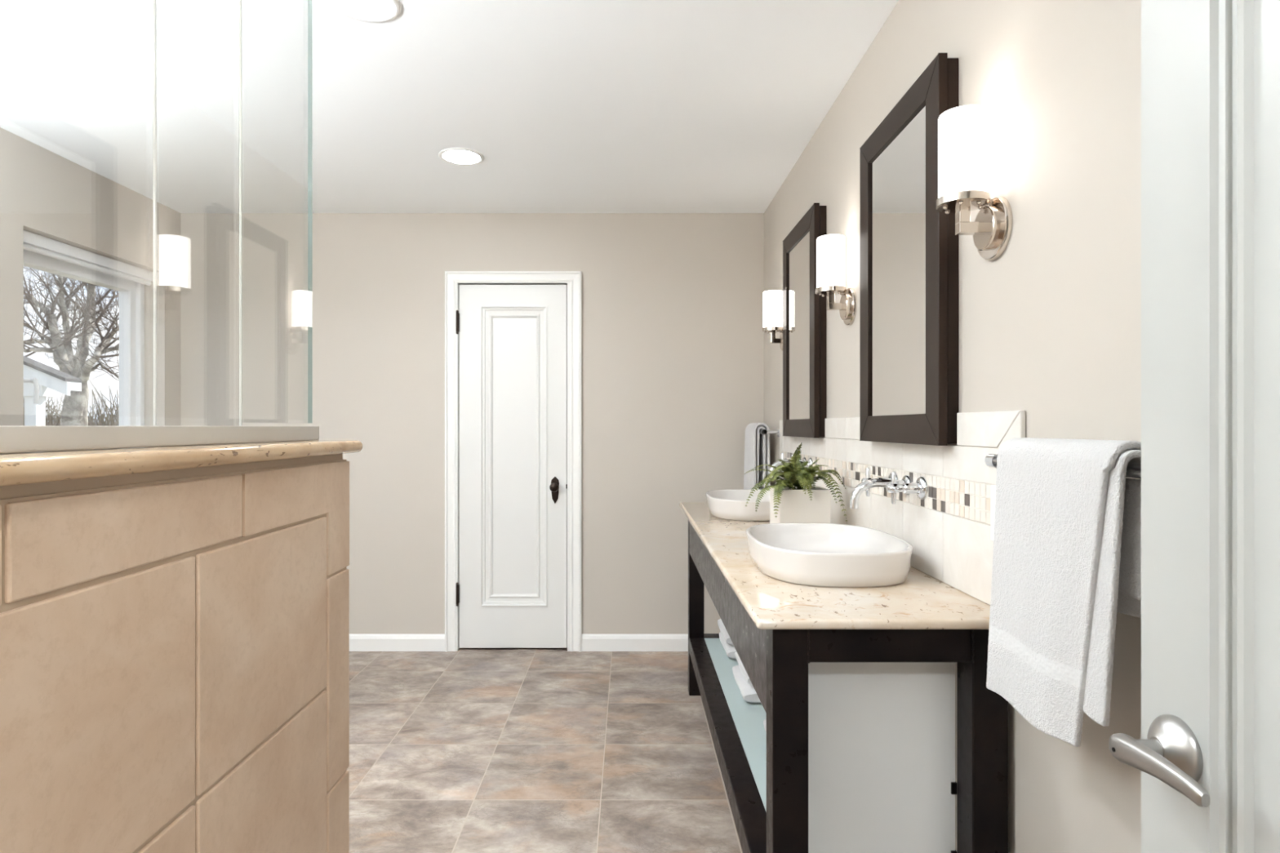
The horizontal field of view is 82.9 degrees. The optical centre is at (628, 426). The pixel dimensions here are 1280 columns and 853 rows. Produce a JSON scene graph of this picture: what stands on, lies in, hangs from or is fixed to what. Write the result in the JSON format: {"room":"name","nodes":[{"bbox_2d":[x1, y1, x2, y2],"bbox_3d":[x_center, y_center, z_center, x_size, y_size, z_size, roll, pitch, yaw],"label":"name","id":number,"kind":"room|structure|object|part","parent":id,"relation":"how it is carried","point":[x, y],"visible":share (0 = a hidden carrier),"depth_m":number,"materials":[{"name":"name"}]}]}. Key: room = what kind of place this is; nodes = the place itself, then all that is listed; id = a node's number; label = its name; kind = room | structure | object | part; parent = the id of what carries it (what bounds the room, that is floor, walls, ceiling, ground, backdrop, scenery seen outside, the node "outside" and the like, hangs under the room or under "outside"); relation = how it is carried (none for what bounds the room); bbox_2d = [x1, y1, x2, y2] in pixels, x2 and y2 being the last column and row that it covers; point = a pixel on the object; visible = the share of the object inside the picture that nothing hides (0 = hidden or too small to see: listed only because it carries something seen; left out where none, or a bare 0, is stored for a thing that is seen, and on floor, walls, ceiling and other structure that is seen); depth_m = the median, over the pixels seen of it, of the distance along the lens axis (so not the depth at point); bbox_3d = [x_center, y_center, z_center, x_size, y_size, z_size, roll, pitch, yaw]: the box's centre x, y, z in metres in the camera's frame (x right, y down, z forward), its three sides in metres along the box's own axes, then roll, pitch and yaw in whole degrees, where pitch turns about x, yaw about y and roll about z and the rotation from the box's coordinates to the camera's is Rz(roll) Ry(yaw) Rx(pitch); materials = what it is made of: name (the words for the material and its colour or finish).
{"room":"bathroom","nodes":[
{"label":"bathroom","id":0,"kind":"room"},
{"bbox_2d":[0,127,180,426],"bbox_3d":[-2.600,0.030,1.960,0.200,2.440,4.160,0,0,0],"label":"wall","id":1,"kind":"structure","parent":0,"point":[43,193],"depth_m":3.29,"materials":[{"name":"beige paint"}]},
{"bbox_2d":[23,230,153,426],"bbox_3d":[-2.584,-0.254,3.445,0.228,1.148,0.970,0,0,0],"label":"window","id":2,"kind":"structure","parent":1,"relation":"in","point":[41,253],"depth_m":3.77,"materials":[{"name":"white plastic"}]},
{"bbox_3d":[-2.602,-0.156,3.151,0.061,0.113,0.028,0,0,-25],"label":"handle","id":3,"kind":"part","parent":2,"relation":"part of","materials":[{"name":"white plastic"}]},
{"bbox_3d":[-2.653,-0.265,3.445,0.090,1.126,0.906,0,0,0],"label":"frame","id":4,"kind":"part","parent":2,"relation":"part of","materials":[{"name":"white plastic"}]},
{"bbox_2d":[0,453,349,852],"bbox_3d":[-0.430,0.642,0.485,0.112,1.215,0.970,0,0,0],"label":"wall","id":5,"kind":"structure","parent":0,"point":[175,644],"depth_m":0.60,"materials":[{"name":"beige tile"}]},
{"bbox_2d":[0,440,362,486],"bbox_3d":[-0.430,0.027,0.493,0.144,0.017,0.986,0,0,0],"label":"cap","id":6,"kind":"object","parent":5,"relation":"on","point":[20,468],"visible":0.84,"depth_m":0.55,"materials":[{"name":"beige stone"}]},
{"bbox_2d":[0,426,319,453],"bbox_3d":[-0.430,0.009,0.489,0.024,0.018,0.978,0,0,0],"label":"channel","id":7,"kind":"object","parent":6,"relation":"on","point":[13,439],"visible":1,"depth_m":0.61,"materials":[{"name":"white"}]},
{"bbox_2d":[153,0,156,425],"bbox_3d":[-0.430,-0.444,0.339,0.006,0.912,0.638,0,0,0],"label":"glass panel","id":8,"kind":"object","parent":7,"relation":"on","point":[154,1],"visible":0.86,"depth_m":0.66,"materials":[{"name":"grey"}]},
{"bbox_2d":[239,0,241,426],"bbox_3d":[-0.430,-0.444,0.730,0.006,0.912,0.144,0,0,0],"label":"glass panel","id":9,"kind":"object","parent":7,"relation":"on","point":[240,1],"visible":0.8,"depth_m":0.80,"materials":[{"name":"grey"}]},
{"bbox_2d":[307,0,312,422],"bbox_3d":[-0.430,-0.452,0.890,0.006,0.896,0.174,0,0,0],"label":"glass panel","id":10,"kind":"object","parent":7,"relation":"on","point":[309,2],"visible":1,"depth_m":0.98,"materials":[{"name":"grey"}]},
{"bbox_2d":[0,0,898,213],"bbox_3d":[-0.903,-1.250,0.790,3.594,0.120,6.780,0,0,0],"label":"ceiling","id":11,"kind":"structure","parent":0,"point":[569,106],"depth_m":2.63,"materials":[{"name":"white paint"}]},
{"bbox_2d":[327,0,400,22],"bbox_3d":[-0.742,-1.187,2.030,0.197,0.006,0.197,0,0,0],"label":"recessed light","id":12,"kind":"object","parent":11,"relation":"in","point":[365,11],"visible":1,"depth_m":2.06,"materials":[{"name":"white paint"}]},
{"bbox_2d":[438,147,484,165],"bbox_3d":[-0.737,-1.187,3.190,0.197,0.006,0.197,0,0,0],"label":"recessed light","id":13,"kind":"object","parent":11,"relation":"in","point":[457,156],"visible":1,"depth_m":3.18,"materials":[{"name":"white paint"}]},
{"bbox_2d":[180,213,764,634],"bbox_3d":[-0.903,0.030,4.110,3.594,2.440,0.140,0,0,0],"label":"wall","id":14,"kind":"structure","parent":0,"point":[673,335],"depth_m":4.04,"materials":[{"name":"beige paint"}]},
{"bbox_2d":[349,634,444,651],"bbox_3d":[-1.761,1.204,4.032,1.478,0.092,0.015,0,0,0],"label":"baseboard","id":15,"kind":"structure","parent":14,"relation":"attached to","point":[357,642],"depth_m":4.03,"materials":[{"name":"white paint"}]},
{"bbox_2d":[444,271,582,652],"bbox_3d":[-0.642,0.194,4.059,0.759,2.112,0.161,0,0,0],"label":"door","id":16,"kind":"structure","parent":14,"relation":"in","point":[513,339],"depth_m":4.04,"materials":[{"name":"white paint"}]},
{"bbox_3d":[-0.412,0.336,4.009,0.052,0.052,0.060,0,0,0],"label":"knob","id":17,"kind":"part","parent":16,"relation":"part of","materials":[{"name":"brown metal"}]},
{"bbox_2d":[581,634,688,651],"bbox_3d":[0.245,1.204,4.032,1.017,0.092,0.015,0,0,0],"label":"baseboard","id":18,"kind":"structure","parent":14,"relation":"attached to","point":[589,642],"depth_m":4.03,"materials":[{"name":"white paint"}]},
{"bbox_2d":[346,647,742,852],"bbox_3d":[-0.903,1.310,0.790,3.594,0.120,6.780,0,0,0],"label":"floor","id":19,"kind":"structure","parent":0,"point":[465,750],"depth_m":2.75,"materials":[{"name":"tile"}]},
{"bbox_2d":[688,520,1008,852],"bbox_3d":[0.509,0.820,2.418,0.459,0.860,2.024,0,0,0],"label":"vanity","id":20,"kind":"object","parent":19,"relation":"on","point":[855,753],"visible":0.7,"depth_m":1.48,"materials":[{"name":"wood"}]},
{"bbox_3d":[0.315,0.820,3.395,0.070,0.860,0.070,0,0,0],"label":"leg","id":21,"kind":"part","parent":20,"relation":"part of","materials":[{"name":"wood"}]},
{"bbox_3d":[0.509,1.015,3.395,0.319,0.070,0.070,0,0,0],"label":"shelf rail","id":22,"kind":"part","parent":20,"relation":"part of","materials":[{"name":"metal"}]},
{"bbox_2d":[719,631,736,659],"bbox_3d":[0.522,0.953,3.175,0.224,0.056,0.300,0,0,0],"label":"folded towel","id":23,"kind":"object","parent":20,"relation":"on","point":[730,650],"visible":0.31,"depth_m":3.06,"materials":[{"name":"grey fabric"}]},
{"bbox_2d":[717,618,733,644],"bbox_3d":[0.516,0.897,3.180,0.223,0.053,0.300,0,0,0],"label":"folded towel","id":24,"kind":"object","parent":23,"relation":"on","point":[724,633],"visible":0.23,"depth_m":3.12,"materials":[{"name":"grey fabric"}]},
{"bbox_3d":[0.315,1.015,2.419,0.070,0.070,1.882,0,0,0],"label":"shelf rail","id":25,"kind":"part","parent":20,"relation":"part of","materials":[{"name":"wood"}]},
{"bbox_2d":[704,638,766,812],"bbox_3d":[0.509,0.987,2.419,0.318,0.010,1.881,0,0,0],"label":"glass shelf","id":26,"kind":"object","parent":20,"relation":"attached to","point":[745,718],"depth_m":2.43,"materials":[{"name":"glass"}]},
{"bbox_2d":[732,664,760,702],"bbox_3d":[0.515,0.954,2.697,0.225,0.055,0.305,0,0,0],"label":"folded towel","id":27,"kind":"object","parent":20,"relation":"on","point":[748,693],"visible":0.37,"depth_m":2.60,"materials":[{"name":"grey fabric"}]},
{"bbox_2d":[734,651,752,684],"bbox_3d":[0.528,0.897,2.708,0.223,0.054,0.305,0,0,0],"label":"folded towel","id":28,"kind":"object","parent":27,"relation":"on","point":[740,664],"visible":0.2,"depth_m":2.67,"materials":[{"name":"grey fabric"}]},
{"bbox_3d":[0.315,0.820,1.443,0.070,0.860,0.070,0,0,0],"label":"leg","id":29,"kind":"part","parent":20,"relation":"part of","materials":[{"name":"wood"}]},
{"bbox_2d":[679,502,990,629],"bbox_3d":[0.499,0.380,2.473,0.507,0.019,2.178,0,0,0],"label":"countertop","id":30,"kind":"structure","parent":20,"relation":"on","point":[922,602],"depth_m":1.56,"materials":[{"name":"beige stone"}]},
{"bbox_2d":[705,488,769,520],"bbox_3d":[0.524,0.329,3.070,0.386,0.081,0.522,0,0,0],"label":"vessel sink","id":31,"kind":"object","parent":30,"relation":"in","point":[730,504],"visible":0.63,"depth_m":2.87,"materials":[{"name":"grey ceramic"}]},
{"bbox_2d":[744,442,847,524],"bbox_3d":[0.552,0.211,2.401,0.338,0.317,0.302,0,0,8],"label":"potted fern","id":32,"kind":"object","parent":30,"relation":"on","point":[793,499],"visible":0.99,"depth_m":2.35,"materials":[{"name":"green plant"}]},
{"bbox_2d":[769,485,830,524],"bbox_3d":[0.573,0.287,2.433,0.165,0.164,0.165,0,0,0],"label":"pot","id":33,"kind":"object","parent":32,"relation":"attached to","point":[796,506],"depth_m":2.35,"materials":[{"name":"white ceramic"}]},
{"bbox_2d":[746,523,912,587],"bbox_3d":[0.512,0.329,1.905,0.386,0.081,0.522,0,0,0],"label":"vessel sink","id":34,"kind":"object","parent":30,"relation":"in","point":[811,554],"visible":1,"depth_m":1.74,"materials":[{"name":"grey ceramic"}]},
{"bbox_3d":[0.491,0.682,1.482,0.352,0.565,0.007,0,0,0],"label":"panel","id":35,"kind":"part","parent":20,"relation":"part of","materials":[{"name":"white glass"}]},
{"bbox_3d":[0.509,0.425,1.443,0.319,0.070,0.066,0,0,0],"label":"rail","id":36,"kind":"part","parent":20,"relation":"part of","materials":[{"name":"wood"}]},
{"bbox_3d":[0.704,0.820,1.443,0.070,0.860,0.070,0,0,0],"label":"leg","id":37,"kind":"part","parent":20,"relation":"part of","materials":[{"name":"wood"}]},
{"bbox_3d":[0.535,0.953,2.022,0.222,0.056,0.285,0,0,0],"label":"folded towel","id":38,"kind":"object","parent":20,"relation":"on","visible":0},
{"bbox_2d":[763,719,766,732],"bbox_3d":[0.515,0.896,2.040,0.220,0.056,0.310,0,0,0],"label":"folded towel","id":39,"kind":"object","parent":38,"relation":"on","point":[765,720],"visible":0.03,"depth_m":2.17,"materials":[{"name":"grey fabric"}]},
{"bbox_2d":[764,0,1141,852],"bbox_3d":[0.824,0.030,1.960,0.140,2.440,4.160,0,0,0],"label":"wall","id":40,"kind":"structure","parent":0,"point":[1050,327],"depth_m":1.33,"materials":[{"name":"beige paint"}]},
{"bbox_2d":[760,426,779,437],"bbox_3d":[0.707,0.028,3.792,0.093,0.050,0.405,0,0,0],"label":"towel bar","id":41,"kind":"object","parent":40,"relation":"attached to","point":[763,432],"visible":0.59,"depth_m":3.60,"materials":[{"name":"silver metal"}]},
{"bbox_2d":[743,422,769,489],"bbox_3d":[0.670,0.217,3.795,0.097,0.474,0.290,0,0,0],"label":"hand towel","id":42,"kind":"object","parent":41,"relation":"hanging from","point":[757,445],"visible":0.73,"depth_m":3.69,"materials":[{"name":"grey fabric"}]},
{"bbox_2d":[762,289,782,350],"bbox_3d":[0.694,-0.491,3.440,0.119,0.296,0.126,0,0,0],"label":"wall sconce","id":43,"kind":"object","parent":40,"relation":"attached to","point":[772,300],"visible":0.85,"depth_m":3.40,"materials":[{"name":"white glass"}]},
{"bbox_3d":[0.685,-0.553,3.440,0.093,0.172,0.093,0,0,0],"label":"lamp shade","id":44,"kind":"part","parent":43,"relation":"part of","materials":[{"name":"white glass"}]},
{"bbox_3d":[0.701,-0.424,3.440,0.054,0.058,0.022,0,0,0],"label":"arm","id":45,"kind":"part","parent":43,"relation":"part of","materials":[{"name":"silver metal"}]},
{"bbox_2d":[782,202,826,438],"bbox_3d":[0.729,-0.403,3.033,0.050,0.894,0.563,0,0,0],"label":"mirror","id":46,"kind":"object","parent":40,"relation":"attached to","point":[804,311],"visible":0.95,"depth_m":2.93,"materials":[{"name":"brown wood"}]},
{"bbox_2d":[815,234,857,325],"bbox_3d":[0.694,-0.491,2.454,0.119,0.296,0.126,0,0,0],"label":"wall sconce","id":47,"kind":"object","parent":40,"relation":"attached to","point":[830,248],"visible":1,"depth_m":2.42,"materials":[{"name":"white glass"}]},
{"bbox_3d":[0.685,-0.553,2.454,0.093,0.172,0.093,0,0,0],"label":"lamp shade","id":48,"kind":"part","parent":47,"relation":"part of","materials":[{"name":"white glass"}]},
{"bbox_3d":[0.701,-0.424,2.454,0.054,0.058,0.022,0,0,0],"label":"arm","id":49,"kind":"part","parent":47,"relation":"part of","materials":[{"name":"silver metal"}]},
{"bbox_2d":[779,410,1025,604],"bbox_3d":[0.748,0.169,2.471,0.011,0.400,2.198,0,0,0],"label":"backsplash","id":50,"kind":"structure","parent":40,"relation":"attached to","point":[948,531],"depth_m":1.76,"materials":[{"name":"white tile"}]},
{"bbox_3d":[0.748,0.006,3.445,0.010,0.074,0.244,0,0,0],"label":"border trim","id":51,"kind":"part","parent":50,"relation":"part of","materials":[{"name":"tile"}]},
{"bbox_3d":[0.748,0.169,3.531,0.010,0.399,0.078,0,0,0],"label":"border trim","id":52,"kind":"part","parent":50,"relation":"part of","materials":[{"name":"tile"}]},
{"bbox_2d":[768,453,813,478],"bbox_3d":[0.666,0.167,3.055,0.155,0.102,0.276,0,0,0],"label":"faucet","id":53,"kind":"object","parent":50,"relation":"attached to","point":[810,460],"visible":0.27,"depth_m":3.04,"materials":[{"name":"silver metal"}]},
{"bbox_3d":[0.748,0.006,2.612,0.010,0.074,0.262,0,0,0],"label":"border trim","id":54,"kind":"part","parent":50,"relation":"part of","materials":[{"name":"tile"}]},
{"bbox_3d":[0.748,0.006,2.349,0.010,0.074,0.263,0,0,0],"label":"border trim","id":55,"kind":"part","parent":50,"relation":"part of","materials":[{"name":"tile"}]},
{"bbox_2d":[849,467,927,508],"bbox_3d":[0.666,0.167,1.930,0.155,0.102,0.276,0,0,0],"label":"faucet","id":56,"kind":"object","parent":50,"relation":"attached to","point":[892,485],"visible":1,"depth_m":1.92,"materials":[{"name":"silver metal"}]},
{"bbox_3d":[0.693,0.156,2.028,0.082,0.080,0.080,0,0,0],"label":"cross handle","id":57,"kind":"part","parent":56,"relation":"part of","materials":[{"name":"silver metal"}]},
{"bbox_3d":[0.666,0.174,1.930,0.155,0.090,0.054,0,0,0],"label":"spout","id":58,"kind":"part","parent":56,"relation":"part of","materials":[{"name":"silver metal"}]},
{"bbox_3d":[0.693,0.156,1.832,0.082,0.080,0.080,0,0,0],"label":"cross handle","id":59,"kind":"part","parent":56,"relation":"part of","materials":[{"name":"silver metal"}]},
{"bbox_3d":[0.748,0.006,1.507,0.010,0.074,0.265,0,0,0],"label":"border trim","id":60,"kind":"part","parent":50,"relation":"part of","materials":[{"name":"tile"}]},
{"bbox_2d":[991,484,995,541],"bbox_3d":[0.738,0.176,1.437,0.009,0.114,0.074,0,0,0],"label":"wall outlet","id":61,"kind":"object","parent":50,"relation":"attached to","point":[993,486],"visible":0.19,"depth_m":1.46,"materials":[{"name":"white plastic"}]},
{"bbox_3d":[0.748,0.169,1.416,0.010,0.399,0.088,0,0,0],"label":"border trim","id":62,"kind":"part","parent":50,"relation":"part of","materials":[{"name":"tile"}]},
{"bbox_2d":[859,53,958,445],"bbox_3d":[0.729,-0.403,1.928,0.050,0.894,0.563,0,0,0],"label":"mirror","id":63,"kind":"object","parent":40,"relation":"attached to","point":[908,248],"visible":0.95,"depth_m":1.84,"materials":[{"name":"brown wood"}]},
{"bbox_2d":[936,105,1012,260],"bbox_3d":[0.694,-0.491,1.485,0.119,0.296,0.126,0,0,0],"label":"wall sconce","id":64,"kind":"object","parent":40,"relation":"attached to","point":[962,131],"visible":1,"depth_m":1.45,"materials":[{"name":"white glass"}]},
{"bbox_3d":[0.685,-0.553,1.485,0.093,0.172,0.093,0,0,0],"label":"lamp shade","id":65,"kind":"part","parent":64,"relation":"part of","materials":[{"name":"white glass"}]},
{"bbox_3d":[0.701,-0.424,1.485,0.054,0.058,0.022,0,0,0],"label":"arm","id":66,"kind":"part","parent":64,"relation":"part of","materials":[{"name":"silver metal"}]},
{"bbox_2d":[985,453,1141,480],"bbox_3d":[0.707,0.063,1.045,0.093,0.050,0.620,0,0,0],"label":"towel bar","id":67,"kind":"object","parent":40,"relation":"attached to","point":[1132,473],"visible":0.11,"depth_m":0.97,"materials":[{"name":"silver metal"}]},
{"bbox_3d":[0.707,0.063,1.330,0.093,0.050,0.050,0,0,0],"label":"bar post","id":68,"kind":"part","parent":67,"relation":"part of","materials":[{"name":"silver metal"}]},
{"bbox_2d":[986,437,1141,746],"bbox_3d":[0.669,0.243,1.116,0.084,0.449,0.319,0,0,0],"label":"hand towel","id":69,"kind":"object","parent":67,"relation":"hanging from","point":[1067,551],"visible":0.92,"depth_m":1.06,"materials":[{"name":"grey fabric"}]},
{"bbox_3d":[-0.903,0.030,-0.070,3.594,2.440,0.140,0,0,0],"label":"wall","id":70,"kind":"structure","parent":0,"visible":0},
{"bbox_2d":[1108,0,1279,852],"bbox_3d":[0.160,0.185,0.334,1.040,2.130,0.948,0,0,0],"label":"door","id":71,"kind":"structure","parent":70,"relation":"in","point":[1206,754],"depth_m":0.70,"materials":[{"name":"grey paint"}]},
{"bbox_3d":[0.516,0.335,0.707,0.023,0.029,0.118,0,0,0],"label":"lever handle","id":72,"kind":"part","parent":71,"relation":"part of","materials":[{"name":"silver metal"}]},
{"label":"outside","id":73,"kind":"structure","parent":0,"visible":0},
{"bbox_3d":[-23.850,1.600,22.000,42.300,0.100,56.000,0,0,0],"label":"ground","id":74,"kind":"structure","parent":73,"visible":0},
{"bbox_2d":[23,355,81,426],"bbox_3d":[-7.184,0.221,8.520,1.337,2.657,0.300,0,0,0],"label":"house","id":75,"kind":"structure","parent":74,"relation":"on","point":[50,379],"depth_m":8.47,"materials":[{"name":"white"}]},
{"bbox_2d":[23,266,119,426],"bbox_3d":[-9.084,-1.416,12.060,4.657,5.932,4.102,0,0,5],"label":"tree","id":76,"kind":"object","parent":74,"relation":"on","point":[74,412],"visible":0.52,"depth_m":11.61,"materials":[{"name":"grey plant"}]},
{"bbox_2d":[23,379,119,426],"bbox_3d":[-15.882,0.015,21.184,7.758,3.130,16.209,0,0,-45],"label":"scrub","id":77,"kind":"object","parent":74,"relation":"on","point":[50,420],"visible":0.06,"depth_m":18.16,"materials":[{"name":"plant"}]}
]}

